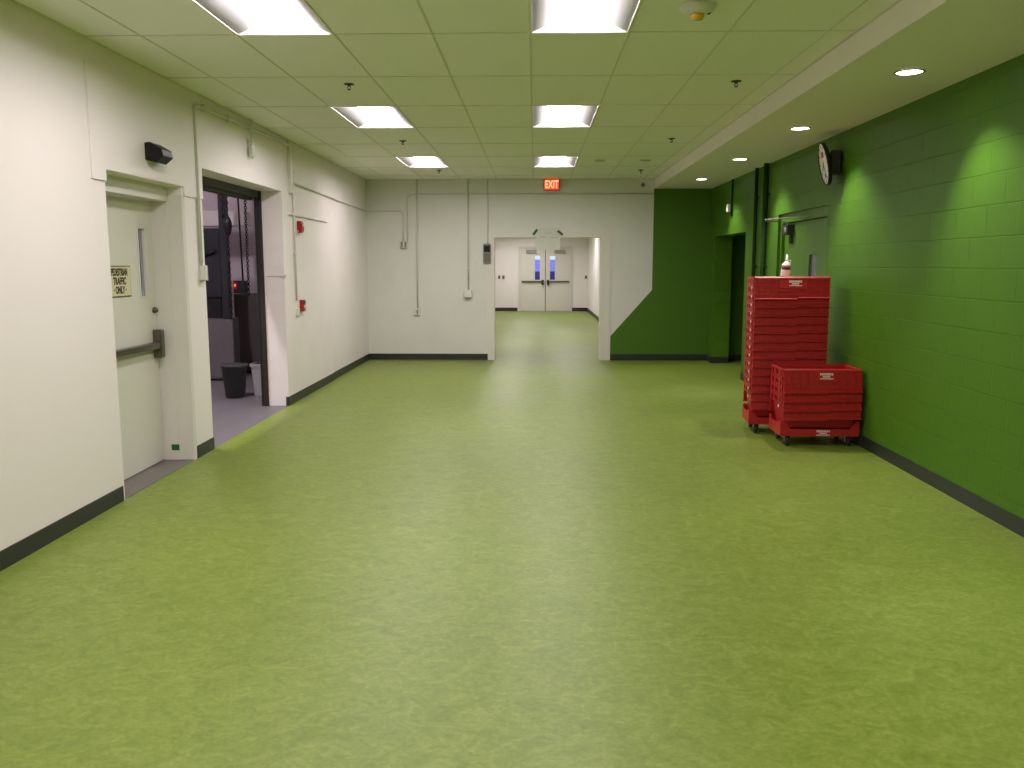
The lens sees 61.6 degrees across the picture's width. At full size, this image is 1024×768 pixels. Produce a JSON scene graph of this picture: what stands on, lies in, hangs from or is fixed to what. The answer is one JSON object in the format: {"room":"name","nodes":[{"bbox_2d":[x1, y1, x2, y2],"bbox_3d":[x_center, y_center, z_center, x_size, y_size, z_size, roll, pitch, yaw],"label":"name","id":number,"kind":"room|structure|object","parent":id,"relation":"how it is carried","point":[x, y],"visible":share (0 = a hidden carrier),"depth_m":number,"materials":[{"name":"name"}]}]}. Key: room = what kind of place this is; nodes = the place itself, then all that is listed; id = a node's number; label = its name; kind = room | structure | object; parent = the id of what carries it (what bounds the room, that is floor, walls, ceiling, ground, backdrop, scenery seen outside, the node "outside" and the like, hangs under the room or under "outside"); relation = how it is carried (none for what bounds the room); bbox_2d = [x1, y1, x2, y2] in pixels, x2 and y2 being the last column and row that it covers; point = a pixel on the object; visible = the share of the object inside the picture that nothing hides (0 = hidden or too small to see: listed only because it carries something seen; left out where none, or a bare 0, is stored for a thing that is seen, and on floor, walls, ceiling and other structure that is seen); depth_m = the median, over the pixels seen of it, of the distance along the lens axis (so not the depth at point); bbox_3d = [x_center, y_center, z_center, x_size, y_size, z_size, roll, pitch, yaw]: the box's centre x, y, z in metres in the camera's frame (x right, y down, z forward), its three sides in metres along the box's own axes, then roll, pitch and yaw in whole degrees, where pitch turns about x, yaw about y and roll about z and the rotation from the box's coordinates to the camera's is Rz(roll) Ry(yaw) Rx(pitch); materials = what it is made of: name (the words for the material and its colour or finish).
{"room":"institutional corridor","nodes":[
{"label":"institutional corridor","id":0,"kind":"room"},
{"bbox_2d":[0,0,368,550],"bbox_3d":[-2.862,-0.693,4.986,0.290,3.242,19.912,0,8,2],"label":"wall","id":1,"kind":"structure","parent":0,"point":[61,443],"depth_m":5.43,"materials":[{"name":"white paint"}]},
{"bbox_2d":[106,195,164,479],"bbox_3d":[-2.906,-0.339,6.475,0.115,2.108,1.150,0,8,2],"label":"door","id":2,"kind":"structure","parent":1,"relation":"in","point":[139,344],"depth_m":6.67,"materials":[{"name":"white paint"}]},
{"bbox_2d":[110,266,131,297],"bbox_3d":[-2.914,-0.761,6.381,0.008,0.230,0.360,0,8,2],"label":"door sign","id":3,"kind":"object","parent":2,"relation":"attached to","point":[120,275],"visible":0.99,"depth_m":6.40,"materials":[{"name":"beige"}]},
{"bbox_2d":[83,60,202,198],"bbox_3d":[-2.670,-1.809,6.381,0.012,0.730,1.850,0,8,2],"label":"wall panel","id":4,"kind":"object","parent":1,"relation":"attached to","point":[123,114],"depth_m":6.10,"materials":[{"name":"white paint"}]},
{"bbox_2d":[105,174,180,459],"bbox_3d":[-2.869,-0.390,6.451,0.160,2.240,1.230,0,8,2],"label":"trim","id":5,"kind":"structure","parent":1,"relation":"attached to","point":[156,195],"depth_m":7.00,"materials":[{"name":"white"}]},
{"bbox_2d":[144,142,172,164],"bbox_3d":[-2.604,-1.704,6.368,0.144,0.144,0.250,0,8,2],"label":"wall lamp","id":6,"kind":"object","parent":1,"relation":"attached to","point":[154,152],"visible":1,"depth_m":6.25,"materials":[{"name":"black plastic"}]},
{"bbox_2d":[171,444,179,449],"bbox_3d":[-2.811,0.529,7.181,0.065,0.050,0.002,0,8,2],"label":"tape patch","id":7,"kind":"object","parent":1,"relation":"attached to","point":[174,446],"visible":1,"depth_m":7.18,"materials":[{"name":"green"}]},
{"bbox_2d":[167,195,196,459],"bbox_3d":[-2.805,-0.445,7.089,0.294,2.175,0.059,0,8,2],"label":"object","id":8,"kind":"structure","parent":1,"relation":"attached to","point":[176,207],"depth_m":7.06,"materials":[{"name":"white"}]},
{"bbox_2d":[0,354,369,571],"bbox_3d":[-2.730,0.875,5.099,0.038,0.105,19.712,0,8,2],"label":"baseboard","id":9,"kind":"structure","parent":1,"relation":"attached to","point":[23,548],"depth_m":5.41,"materials":[{"name":"grey rubber"}]},
{"bbox_2d":[199,265,208,280],"bbox_3d":[-2.628,-0.947,7.340,0.050,0.131,0.085,0,8,2],"label":"switch box","id":10,"kind":"object","parent":1,"relation":"attached to","point":[203,270],"visible":1,"depth_m":7.30,"materials":[{"name":"white plastic"}]},
{"bbox_2d":[202,176,268,405],"bbox_3d":[-3.119,-1.074,8.621,0.540,3.000,2.360,0,8,2],"label":"door frame","id":11,"kind":"structure","parent":1,"relation":"in","point":[211,185],"depth_m":9.72,"materials":[{"name":"grey metal"}]},
{"bbox_2d":[192,103,288,265],"bbox_3d":[-2.600,-1.876,8.591,0.030,1.398,2.817,0,8,2],"label":"conduit","id":12,"kind":"object","parent":1,"relation":"attached to","point":[202,107],"visible":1,"depth_m":7.26,"materials":[{"name":"grey metal"}]},
{"bbox_2d":[287,140,293,193],"bbox_3d":[-2.564,-2.506,9.937,0.030,0.597,0.110,0,8,2],"label":"conduit","id":13,"kind":"object","parent":1,"relation":"attached to","point":[289,148],"visible":1,"depth_m":9.90,"materials":[{"name":"white plastic"}]},
{"bbox_2d":[292,145,297,300],"bbox_3d":[-2.560,-1.906,10.106,0.030,1.842,0.060,0,8,2],"label":"conduit","id":14,"kind":"object","parent":1,"relation":"attached to","point":[294,253],"visible":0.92,"depth_m":10.13,"materials":[{"name":"grey metal"}]},
{"bbox_2d":[295,221,303,232],"bbox_3d":[-2.538,-1.861,10.250,0.070,0.168,0.277,0,8,2],"label":"fire alarm strobe","id":15,"kind":"object","parent":1,"relation":"attached to","point":[300,225],"visible":1,"depth_m":10.28,"materials":[{"name":"red plastic"}]},
{"bbox_2d":[300,300,306,310],"bbox_3d":[-2.540,-0.955,10.459,0.062,0.140,0.100,0,8,2],"label":"station","id":16,"kind":"object","parent":1,"relation":"attached to","point":[303,306],"visible":1,"depth_m":10.41,"materials":[{"name":"red plastic"}]},
{"bbox_2d":[289,213,326,222],"bbox_3d":[-2.547,-2.084,10.818,0.020,0.020,1.800,0,8,2],"label":"surface raceway","id":17,"kind":"object","parent":1,"relation":"attached to","point":[289,213],"visible":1,"depth_m":10.69,"materials":[{"name":"grey metal"}]},
{"bbox_2d":[294,183,403,240],"bbox_3d":[-2.205,-2.390,12.306,0.640,0.557,4.508,0,8,2],"label":"conduit","id":18,"kind":"object","parent":1,"relation":"attached to","point":[296,184],"visible":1,"depth_m":13.74,"materials":[{"name":"grey metal"}]},
{"bbox_2d":[123,191,256,316],"bbox_3d":[-5.928,-1.904,8.783,6.070,4.600,10.000,0,8,2],"label":"wall","id":19,"kind":"structure","parent":0,"point":[209,201],"depth_m":13.54,"materials":[{"name":"white paint"}]},
{"bbox_2d":[124,459,193,498],"bbox_3d":[-2.824,0.719,6.604,0.290,0.007,1.230,0,8,2],"label":"threshold","id":20,"kind":"object","parent":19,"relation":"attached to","point":[152,474],"depth_m":6.66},
{"bbox_2d":[220,195,232,319],"bbox_3d":[-3.589,-2.053,10.821,0.115,2.482,0.116,-7,11,-43],"label":"chain","id":21,"kind":"object","parent":19,"relation":"hanging from","point":[227,225],"visible":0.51,"depth_m":10.82,"materials":[{"name":"black metal"}]},
{"bbox_2d":[202,211,251,226],"bbox_3d":[-4.582,-2.438,12.713,1.350,0.220,0.400,0,8,2],"label":"air duct","id":22,"kind":"object","parent":19,"relation":"attached to","point":[210,218],"visible":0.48,"depth_m":12.51,"materials":[{"name":"white metal"}]},
{"bbox_2d":[244,200,249,295],"bbox_3d":[-3.348,-2.196,10.794,0.031,2.184,0.031,-7,11,-43],"label":"chain","id":23,"kind":"object","parent":19,"relation":"hanging from","point":[244,200],"visible":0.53,"depth_m":10.86,"materials":[{"name":"black metal"}]},
{"bbox_2d":[15,0,896,178],"bbox_3d":[-0.380,-2.088,4.625,4.980,0.020,19.712,0,8,2],"label":"ceiling","id":24,"kind":"structure","parent":0,"point":[667,55],"depth_m":6.35,"materials":[{"name":"white tile"}]},
{"bbox_2d":[247,119,255,158],"bbox_3d":[-2.580,-2.420,8.501,0.074,0.380,0.067,0,8,2],"label":"sensor","id":25,"kind":"object","parent":24,"relation":"hanging from","point":[251,149],"visible":1,"depth_m":8.49,"materials":[{"name":"grey plastic"}]},
{"bbox_2d":[191,0,333,35],"bbox_3d":[-1.429,-2.144,4.743,0.610,0.111,1.220,0,8,2],"label":"ceiling light","id":26,"kind":"object","parent":24,"relation":"attached to","point":[241,17],"visible":0.98,"depth_m":5.12,"materials":[{"name":"white plastic"}]},
{"bbox_2d":[344,83,353,89],"bbox_3d":[-1.294,-2.358,6.828,0.084,0.048,0.083,0,8,2],"label":"sprinkler","id":27,"kind":"object","parent":24,"relation":"attached to","point":[346,84],"visible":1,"depth_m":6.82,"materials":[{"name":"grey metal"}]},
{"bbox_2d":[330,106,414,127],"bbox_3d":[-1.331,-2.645,8.367,0.610,0.111,1.220,0,8,2],"label":"ceiling light","id":28,"kind":"object","parent":24,"relation":"attached to","point":[358,116],"visible":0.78,"depth_m":8.57,"materials":[{"name":"white plastic"}]},
{"bbox_2d":[395,157,448,166],"bbox_3d":[-1.234,-3.147,11.991,0.610,0.111,1.220,0,8,2],"label":"ceiling light","id":29,"kind":"object","parent":24,"relation":"attached to","point":[408,161],"visible":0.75,"depth_m":12.31,"materials":[{"name":"white plastic"}]},
{"bbox_2d":[10,0,901,179],"bbox_3d":[-0.311,-2.076,4.625,4.842,0.005,19.712,0,8,2],"label":"ceiling grid","id":30,"kind":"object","parent":24,"relation":"attached to","point":[14,1],"depth_m":6.54,"materials":[{"name":"white metal"}]},
{"bbox_2d":[533,156,578,166],"bbox_3d":[0.596,-3.140,11.943,0.610,0.111,1.220,0,8,2],"label":"ceiling light","id":31,"kind":"object","parent":24,"relation":"attached to","point":[538,161],"visible":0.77,"depth_m":12.26,"materials":[{"name":"white plastic"}]},
{"bbox_2d":[532,105,599,126],"bbox_3d":[0.498,-2.639,8.319,0.610,0.111,1.220,0,8,2],"label":"ceiling light","id":32,"kind":"object","parent":24,"relation":"attached to","point":[556,115],"visible":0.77,"depth_m":8.51,"materials":[{"name":"white plastic"}]},
{"bbox_2d":[529,0,641,32],"bbox_3d":[0.400,-2.137,4.694,0.610,0.111,1.220,0,8,2],"label":"ceiling light","id":33,"kind":"object","parent":24,"relation":"attached to","point":[546,16],"visible":1,"depth_m":5.10,"materials":[{"name":"white plastic"}]},
{"bbox_2d":[680,0,715,20],"bbox_3d":[1.029,-2.058,4.767,0.196,0.076,0.196,0,8,2],"label":"smoke detector","id":34,"kind":"object","parent":24,"relation":"attached to","point":[698,9],"visible":1,"depth_m":4.71,"materials":[{"name":"white plastic"}]},
{"bbox_2d":[731,80,741,86],"bbox_3d":[1.751,-2.343,6.718,0.084,0.048,0.083,0,8,2],"label":"sprinkler","id":35,"kind":"object","parent":24,"relation":"attached to","point":[732,81],"visible":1,"depth_m":6.71,"materials":[{"name":"grey metal"}]},
{"bbox_2d":[0,311,1023,767],"bbox_3d":[-1.554,-0.129,13.102,14.200,0.100,35.900,0,8,2],"label":"floor","id":36,"kind":"structure","parent":0,"point":[546,552],"depth_m":4.26,"materials":[{"name":"green laminate"}]},
{"bbox_2d":[203,194,239,380],"bbox_3d":[-4.538,-1.643,12.004,1.280,3.200,0.320,0,8,2],"label":"compactor","id":37,"kind":"object","parent":36,"relation":"on","point":[223,332],"visible":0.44,"depth_m":12.00,"materials":[{"name":"metal"}]},
{"bbox_2d":[220,363,247,397],"bbox_3d":[-3.421,-0.042,10.610,0.324,0.410,0.324,0,8,2],"label":"waste bin","id":38,"kind":"object","parent":36,"relation":"on","point":[234,374],"visible":1,"depth_m":10.51,"materials":[{"name":"grey plastic"}]},
{"bbox_2d":[234,293,259,372],"bbox_3d":[-3.573,-0.775,13.061,1.140,1.190,0.412,0,8,2],"label":"storage cabinet","id":39,"kind":"object","parent":36,"relation":"on","point":[245,306],"visible":0.14,"depth_m":12.85,"materials":[{"name":"grey metal"}]},
{"bbox_2d":[249,362,261,395],"bbox_3d":[-3.115,-0.083,10.798,0.288,0.440,0.248,0,8,2],"label":"waste bin","id":40,"kind":"object","parent":36,"relation":"on","point":[255,367],"visible":0.48,"depth_m":10.70,"materials":[{"name":"grey plastic"}]},
{"bbox_2d":[742,403,768,432],"bbox_3d":[2.654,0.343,8.466,0.702,0.235,0.429,1,8,6],"label":"dolly","id":41,"kind":"object","parent":36,"relation":"on","point":[749,416],"visible":0.37,"depth_m":8.30,"materials":[{"name":"red plastic"}]},
{"bbox_2d":[743,382,774,415],"bbox_3d":[2.652,0.148,8.423,0.703,0.294,0.511,1,8,6],"label":"crate","id":42,"kind":"object","parent":41,"relation":"on","point":[760,408],"visible":0.23,"depth_m":8.31,"materials":[{"name":"red plastic"}]},
{"bbox_2d":[743,374,769,401],"bbox_3d":[2.652,0.068,8.412,0.703,0.294,0.511,1,8,6],"label":"crate","id":43,"kind":"object","parent":42,"relation":"on","point":[764,397],"visible":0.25,"depth_m":8.22,"materials":[{"name":"red plastic"}]},
{"bbox_2d":[744,366,770,392],"bbox_3d":[2.652,-0.012,8.401,0.703,0.294,0.511,1,8,6],"label":"crate","id":44,"kind":"object","parent":43,"relation":"on","point":[754,388],"visible":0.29,"depth_m":8.21,"materials":[{"name":"red plastic"}]},
{"bbox_2d":[744,358,770,384],"bbox_3d":[2.652,-0.091,8.390,0.703,0.294,0.511,1,8,6],"label":"crate","id":45,"kind":"object","parent":44,"relation":"on","point":[756,380],"visible":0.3,"depth_m":8.20,"materials":[{"name":"red plastic"}]},
{"bbox_2d":[744,350,770,376],"bbox_3d":[2.652,-0.171,8.379,0.703,0.294,0.511,1,8,6],"label":"crate","id":46,"kind":"object","parent":45,"relation":"on","point":[755,371],"visible":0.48,"depth_m":8.19,"materials":[{"name":"red plastic"}]},
{"bbox_2d":[744,342,826,367],"bbox_3d":[2.652,-0.251,8.368,0.703,0.294,0.511,1,8,6],"label":"crate","id":47,"kind":"object","parent":46,"relation":"on","point":[755,363],"visible":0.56,"depth_m":8.16,"materials":[{"name":"red plastic"}]},
{"bbox_2d":[745,334,826,359],"bbox_3d":[2.652,-0.331,8.357,0.703,0.294,0.511,1,8,6],"label":"crate","id":48,"kind":"object","parent":47,"relation":"on","point":[798,354],"visible":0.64,"depth_m":8.13,"materials":[{"name":"red plastic"}]},
{"bbox_2d":[745,325,827,351],"bbox_3d":[2.652,-0.410,8.346,0.703,0.294,0.511,1,8,6],"label":"crate","id":49,"kind":"object","parent":48,"relation":"on","point":[819,346],"visible":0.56,"depth_m":8.12,"materials":[{"name":"red plastic"}]},
{"bbox_2d":[746,317,827,342],"bbox_3d":[2.652,-0.490,8.335,0.703,0.294,0.511,1,8,6],"label":"crate","id":50,"kind":"object","parent":49,"relation":"on","point":[798,337],"visible":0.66,"depth_m":8.11,"materials":[{"name":"red plastic"}]},
{"bbox_2d":[746,309,828,333],"bbox_3d":[2.652,-0.570,8.324,0.703,0.294,0.511,1,8,6],"label":"crate","id":51,"kind":"object","parent":50,"relation":"on","point":[798,328],"visible":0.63,"depth_m":8.10,"materials":[{"name":"red plastic"}]},
{"bbox_2d":[746,301,828,325],"bbox_3d":[2.652,-0.650,8.313,0.703,0.294,0.511,1,8,6],"label":"crate","id":52,"kind":"object","parent":51,"relation":"on","point":[799,320],"visible":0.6,"depth_m":8.09,"materials":[{"name":"red plastic"}]},
{"bbox_2d":[747,293,828,316],"bbox_3d":[2.652,-0.729,8.302,0.703,0.294,0.511,1,8,6],"label":"crate","id":53,"kind":"object","parent":52,"relation":"on","point":[799,311],"visible":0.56,"depth_m":8.08,"materials":[{"name":"red plastic"}]},
{"bbox_2d":[747,285,829,308],"bbox_3d":[2.652,-0.809,8.291,0.703,0.294,0.511,1,8,6],"label":"crate","id":54,"kind":"object","parent":53,"relation":"on","point":[800,303],"visible":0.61,"depth_m":8.07,"materials":[{"name":"red plastic"}]},
{"bbox_2d":[747,277,830,299],"bbox_3d":[2.650,-0.886,8.260,0.703,0.294,0.470,1,8,6],"label":"crate","id":55,"kind":"object","parent":54,"relation":"on","point":[766,288],"visible":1,"depth_m":8.06,"materials":[{"name":"red plastic"}]},
{"bbox_2d":[780,255,790,275],"bbox_3d":[2.651,-1.148,8.323,0.098,0.205,0.061,0,8,2],"label":"spray bottle","id":56,"kind":"object","parent":55,"relation":"on","point":[786,267],"visible":1,"depth_m":8.30,"materials":[{"name":"white plastic"}]},
{"bbox_2d":[769,413,859,445],"bbox_3d":[2.765,0.420,7.908,0.702,0.235,0.429,0,8,3],"label":"dolly","id":57,"kind":"object","parent":36,"relation":"on","point":[780,428],"visible":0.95,"depth_m":7.70,"materials":[{"name":"red plastic"}]},
{"bbox_2d":[769,390,861,427],"bbox_3d":[2.764,0.225,7.865,0.703,0.294,0.511,0,8,3],"label":"crate","id":58,"kind":"object","parent":57,"relation":"on","point":[830,419],"visible":0.6,"depth_m":7.71,"materials":[{"name":"red plastic"}]},
{"bbox_2d":[771,381,861,411],"bbox_3d":[2.764,0.145,7.854,0.702,0.294,0.511,0,8,3],"label":"crate","id":59,"kind":"object","parent":58,"relation":"on","point":[831,406],"visible":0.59,"depth_m":7.63,"materials":[{"name":"red plastic"}]},
{"bbox_2d":[770,373,862,402],"bbox_3d":[2.764,0.066,7.843,0.702,0.294,0.511,0,8,3],"label":"crate","id":60,"kind":"object","parent":59,"relation":"on","point":[831,397],"visible":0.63,"depth_m":7.62,"materials":[{"name":"red plastic"}]},
{"bbox_2d":[770,364,862,393],"bbox_3d":[2.764,-0.014,7.832,0.702,0.294,0.511,0,8,3],"label":"crate","id":61,"kind":"object","parent":60,"relation":"on","point":[798,378],"visible":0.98,"depth_m":7.61,"materials":[{"name":"red plastic"}]},
{"bbox_2d":[495,238,587,307],"bbox_3d":[0.720,-4.016,30.428,4.200,2.850,0.200,0,8,2],"label":"wall","id":62,"kind":"structure","parent":0,"point":[506,249],"depth_m":30.32,"materials":[{"name":"white paint"}]},
{"bbox_2d":[521,249,544,310],"bbox_3d":[0.735,-3.676,30.341,0.867,2.178,0.135,0,8,2],"label":"door","id":63,"kind":"structure","parent":62,"relation":"in","point":[532,260],"depth_m":30.36,"materials":[{"name":"white paint"}]},
{"bbox_2d":[518,246,572,310],"bbox_3d":[1.178,-3.718,30.392,1.900,2.270,0.130,0,8,2],"label":"trim","id":64,"kind":"structure","parent":62,"relation":"attached to","point":[519,247],"depth_m":30.31,"materials":[{"name":"white paint"}]},
{"bbox_2d":[545,250,545,310],"bbox_3d":[1.177,-3.677,30.350,0.024,2.180,0.008,0,8,2],"label":"door frame","id":65,"kind":"structure","parent":62,"relation":"attached to","point":[545,250],"depth_m":30.35,"materials":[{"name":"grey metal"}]},
{"bbox_2d":[546,249,569,310],"bbox_3d":[1.619,-3.673,30.318,0.867,2.178,0.135,0,8,2],"label":"door","id":66,"kind":"structure","parent":62,"relation":"in","point":[557,261],"depth_m":30.34,"materials":[{"name":"white paint"}]},
{"bbox_2d":[365,189,745,353],"bbox_3d":[1.425,-2.030,14.649,8.340,3.242,0.220,0,8,2],"label":"wall","id":67,"kind":"structure","parent":0,"point":[660,251],"depth_m":14.57,"materials":[{"name":"white paint"}]},
{"bbox_2d":[400,241,407,247],"bbox_3d":[-1.832,-2.359,14.553,0.120,0.120,0.054,0,8,2],"label":"outlet box","id":68,"kind":"object","parent":67,"relation":"attached to","point":[403,244],"visible":1,"depth_m":14.53,"materials":[{"name":"grey metal"}]},
{"bbox_2d":[415,179,418,308],"bbox_3d":[-1.607,-2.349,14.559,0.070,2.179,0.030,0,8,2],"label":"conduit","id":69,"kind":"object","parent":67,"relation":"attached to","point":[417,225],"visible":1,"depth_m":14.54,"materials":[{"name":"grey metal"}]},
{"bbox_2d":[415,309,419,314],"bbox_3d":[-1.617,-1.234,14.704,0.090,0.110,0.052,0,8,2],"label":"outlet box","id":70,"kind":"object","parent":67,"relation":"attached to","point":[417,311],"visible":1,"depth_m":14.68,"materials":[{"name":"grey plastic"}]},
{"bbox_2d":[464,290,471,298],"bbox_3d":[-0.748,-1.528,14.636,0.130,0.148,0.060,0,8,2],"label":"wall box","id":71,"kind":"object","parent":67,"relation":"attached to","point":[467,293],"visible":1,"depth_m":14.61,"materials":[{"name":"white plastic"}]},
{"bbox_2d":[466,179,469,289],"bbox_3d":[-0.742,-2.514,14.512,0.060,1.839,0.030,0,8,2],"label":"conduit","id":72,"kind":"object","parent":67,"relation":"attached to","point":[467,217],"visible":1,"depth_m":14.50,"materials":[{"name":"grey metal"}]},
{"bbox_2d":[483,244,490,262],"bbox_3d":[-0.423,-2.205,14.534,0.124,0.330,0.060,0,8,2],"label":"card reader","id":73,"kind":"object","parent":67,"relation":"attached to","point":[486,247],"visible":1,"depth_m":14.51,"materials":[{"name":"grey plastic"}]},
{"bbox_2d":[487,179,487,243],"bbox_3d":[-0.407,-2.885,14.453,0.016,1.089,0.016,0,8,2],"label":"conduit","id":74,"kind":"object","parent":67,"relation":"attached to","point":[487,179],"visible":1,"depth_m":14.45,"materials":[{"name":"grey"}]},
{"bbox_2d":[365,179,653,192],"bbox_3d":[-0.048,-3.319,14.396,4.842,0.220,0.006,0,8,2],"label":"trim","id":75,"kind":"structure","parent":67,"relation":"attached to","point":[448,185],"depth_m":14.40,"materials":[{"name":"white paint"}]},
{"bbox_2d":[406,193,652,240],"bbox_3d":[0.288,-2.803,14.446,4.129,0.789,0.018,0,8,2],"label":"conduit","id":76,"kind":"object","parent":67,"relation":"attached to","point":[414,193],"visible":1,"depth_m":14.40,"materials":[{"name":"grey metal"}]},
{"bbox_2d":[369,353,705,360],"bbox_3d":[0.432,-0.464,14.777,5.802,0.105,0.008,0,8,2],"label":"baseboard","id":77,"kind":"structure","parent":67,"relation":"attached to","point":[373,356],"depth_m":14.80,"materials":[{"name":"grey rubber"}]},
{"bbox_2d":[533,228,562,249],"bbox_3d":[0.602,-2.441,14.474,0.527,0.366,0.014,0,8,2],"label":"paper notice","id":78,"kind":"object","parent":67,"relation":"attached to","point":[546,238],"visible":1,"depth_m":14.47,"materials":[{"name":"white paper"}]},
{"bbox_2d":[486,228,611,359],"bbox_3d":[0.626,-1.524,14.741,2.080,2.215,0.260,0,8,2],"label":"trim","id":79,"kind":"structure","parent":67,"relation":"attached to","point":[604,235],"depth_m":14.57,"materials":[{"name":"white"}]},
{"bbox_2d":[544,179,559,189],"bbox_3d":[0.662,-3.327,14.341,0.270,0.185,0.076,0,8,2],"label":"exit sign","id":80,"kind":"object","parent":67,"relation":"attached to","point":[549,184],"visible":1,"depth_m":14.30,"materials":[{"name":"red plastic"}]},
{"bbox_2d":[728,354,741,360],"bbox_3d":[4.401,-0.450,14.677,1.580,0.105,0.016,0,8,2],"label":"baseboard","id":81,"kind":"structure","parent":67,"relation":"attached to","point":[731,357],"depth_m":14.68,"materials":[{"name":"grey rubber"}]},
{"bbox_2d":[587,238,599,316],"bbox_3d":[2.534,-2.933,22.608,0.150,2.850,15.888,0,8,2],"label":"wall","id":82,"kind":"structure","parent":0,"point":[593,243],"depth_m":27.24,"materials":[{"name":"white paint"}]},
{"bbox_2d":[495,308,598,320],"bbox_3d":[0.533,-1.576,22.759,3.850,0.120,15.668,0,8,2],"label":"baseboard","id":83,"kind":"structure","parent":82,"relation":"attached to","point":[595,316],"depth_m":30.47,"materials":[{"name":"grey rubber"}]},
{"bbox_2d":[654,0,1023,188],"bbox_3d":[2.589,-2.081,4.546,0.960,0.352,19.712,0,8,2],"label":"ceiling","id":84,"kind":"structure","parent":0,"point":[855,83],"depth_m":5.97,"materials":[{"name":"white paint"}]},
{"bbox_2d":[732,158,747,160],"bbox_3d":[2.744,-2.700,10.338,0.196,0.007,0.196,0,8,2],"label":"recessed light","id":85,"kind":"object","parent":84,"relation":"in","point":[736,159],"visible":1,"depth_m":10.34,"materials":[{"name":"white plastic"}]},
{"bbox_2d":[789,127,810,129],"bbox_3d":[2.681,-2.377,8.001,0.196,0.007,0.196,0,8,2],"label":"recessed light","id":86,"kind":"object","parent":84,"relation":"in","point":[792,128],"visible":1,"depth_m":8.00,"materials":[{"name":"white"}]},
{"bbox_2d":[893,68,925,75],"bbox_3d":[2.618,-2.053,5.664,0.196,0.007,0.196,0,8,2],"label":"recessed light","id":87,"kind":"object","parent":84,"relation":"in","point":[905,72],"visible":1,"depth_m":5.66,"materials":[{"name":"white"}]},
{"bbox_2d":[707,54,1023,518],"bbox_3d":[3.209,-0.658,4.731,0.280,3.242,19.722,0,8,2],"label":"wall","id":88,"kind":"structure","parent":0,"point":[924,263],"depth_m":6.44,"materials":[{"name":"green paint"}]},
{"bbox_2d":[726,203,732,212],"bbox_3d":[3.248,-2.624,12.839,0.085,0.135,0.090,0,8,2],"label":"fire alarm strobe","id":89,"kind":"object","parent":88,"relation":"attached to","point":[729,207],"visible":1,"depth_m":12.80,"materials":[{"name":"white plastic"}]},
{"bbox_2d":[731,179,733,215],"bbox_3d":[3.273,-2.771,12.788,0.028,0.540,0.028,0,8,2],"label":"conduit","id":90,"kind":"object","parent":88,"relation":"attached to","point":[732,179],"visible":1,"depth_m":12.77,"materials":[{"name":"green metal"}]},
{"bbox_2d":[751,168,758,276],"bbox_3d":[3.221,-1.408,11.473,0.058,2.880,0.072,0,8,2],"label":"pipe","id":91,"kind":"object","parent":88,"relation":"attached to","point":[756,196],"visible":0.57,"depth_m":11.36,"materials":[{"name":"green metal"}]},
{"bbox_2d":[760,163,769,276],"bbox_3d":[3.197,-1.338,10.969,0.078,2.880,0.092,0,8,2],"label":"pipe","id":92,"kind":"object","parent":88,"relation":"attached to","point":[766,165],"visible":0.6,"depth_m":10.84,"materials":[{"name":"green metal"}]},
{"bbox_2d":[783,221,806,276],"bbox_3d":[3.273,-0.831,10.084,0.105,2.093,0.828,0,8,2],"label":"door","id":93,"kind":"structure","parent":88,"relation":"in","point":[796,250],"depth_m":9.87,"materials":[{"name":"green paint"}]},
{"bbox_2d":[765,216,809,242],"bbox_3d":[3.090,-1.750,9.768,0.372,0.285,0.910,0,8,2],"label":"door closer","id":94,"kind":"object","parent":93,"relation":"attached to","point":[788,229],"depth_m":10.00,"materials":[{"name":"grey metal"}]},
{"bbox_2d":[779,205,827,276],"bbox_3d":[3.297,-0.824,9.664,0.125,2.220,1.780,0,8,2],"label":"trim","id":95,"kind":"structure","parent":88,"relation":"attached to","point":[819,212],"depth_m":9.72,"materials":[{"name":"green paint"}]},
{"bbox_2d":[804,217,827,276],"bbox_3d":[3.251,-0.717,9.260,0.105,2.093,0.828,0,8,2],"label":"door","id":96,"kind":"structure","parent":88,"relation":"in","point":[816,235],"depth_m":9.24,"materials":[{"name":"green paint"}]},
{"bbox_2d":[818,142,841,184],"bbox_3d":[3.060,-2.127,8.302,0.195,0.407,0.412,1,8,9],"label":"wall clock","id":97,"kind":"object","parent":88,"relation":"attached to","point":[829,162],"visible":1,"depth_m":8.21,"materials":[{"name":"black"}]},
{"bbox_2d":[706,354,1023,537],"bbox_3d":[3.204,0.897,4.942,0.288,0.105,19.712,0,8,2],"label":"baseboard","id":98,"kind":"structure","parent":88,"relation":"attached to","point":[1003,517],"depth_m":6.18,"materials":[{"name":"grey rubber"}]},
{"bbox_3d":[-5.810,-4.146,8.571,5.900,0.100,9.800,0,8,2],"label":"ceiling","id":99,"kind":"structure","parent":0,"visible":0},
{"bbox_2d":[233,198,247,292],"bbox_3d":[-3.643,-2.807,11.366,0.196,3.200,0.116,0,8,2],"label":"control box","id":100,"kind":"object","parent":99,"relation":"hanging from","point":[238,286],"visible":0.35,"depth_m":11.53,"materials":[{"name":"black plastic"}]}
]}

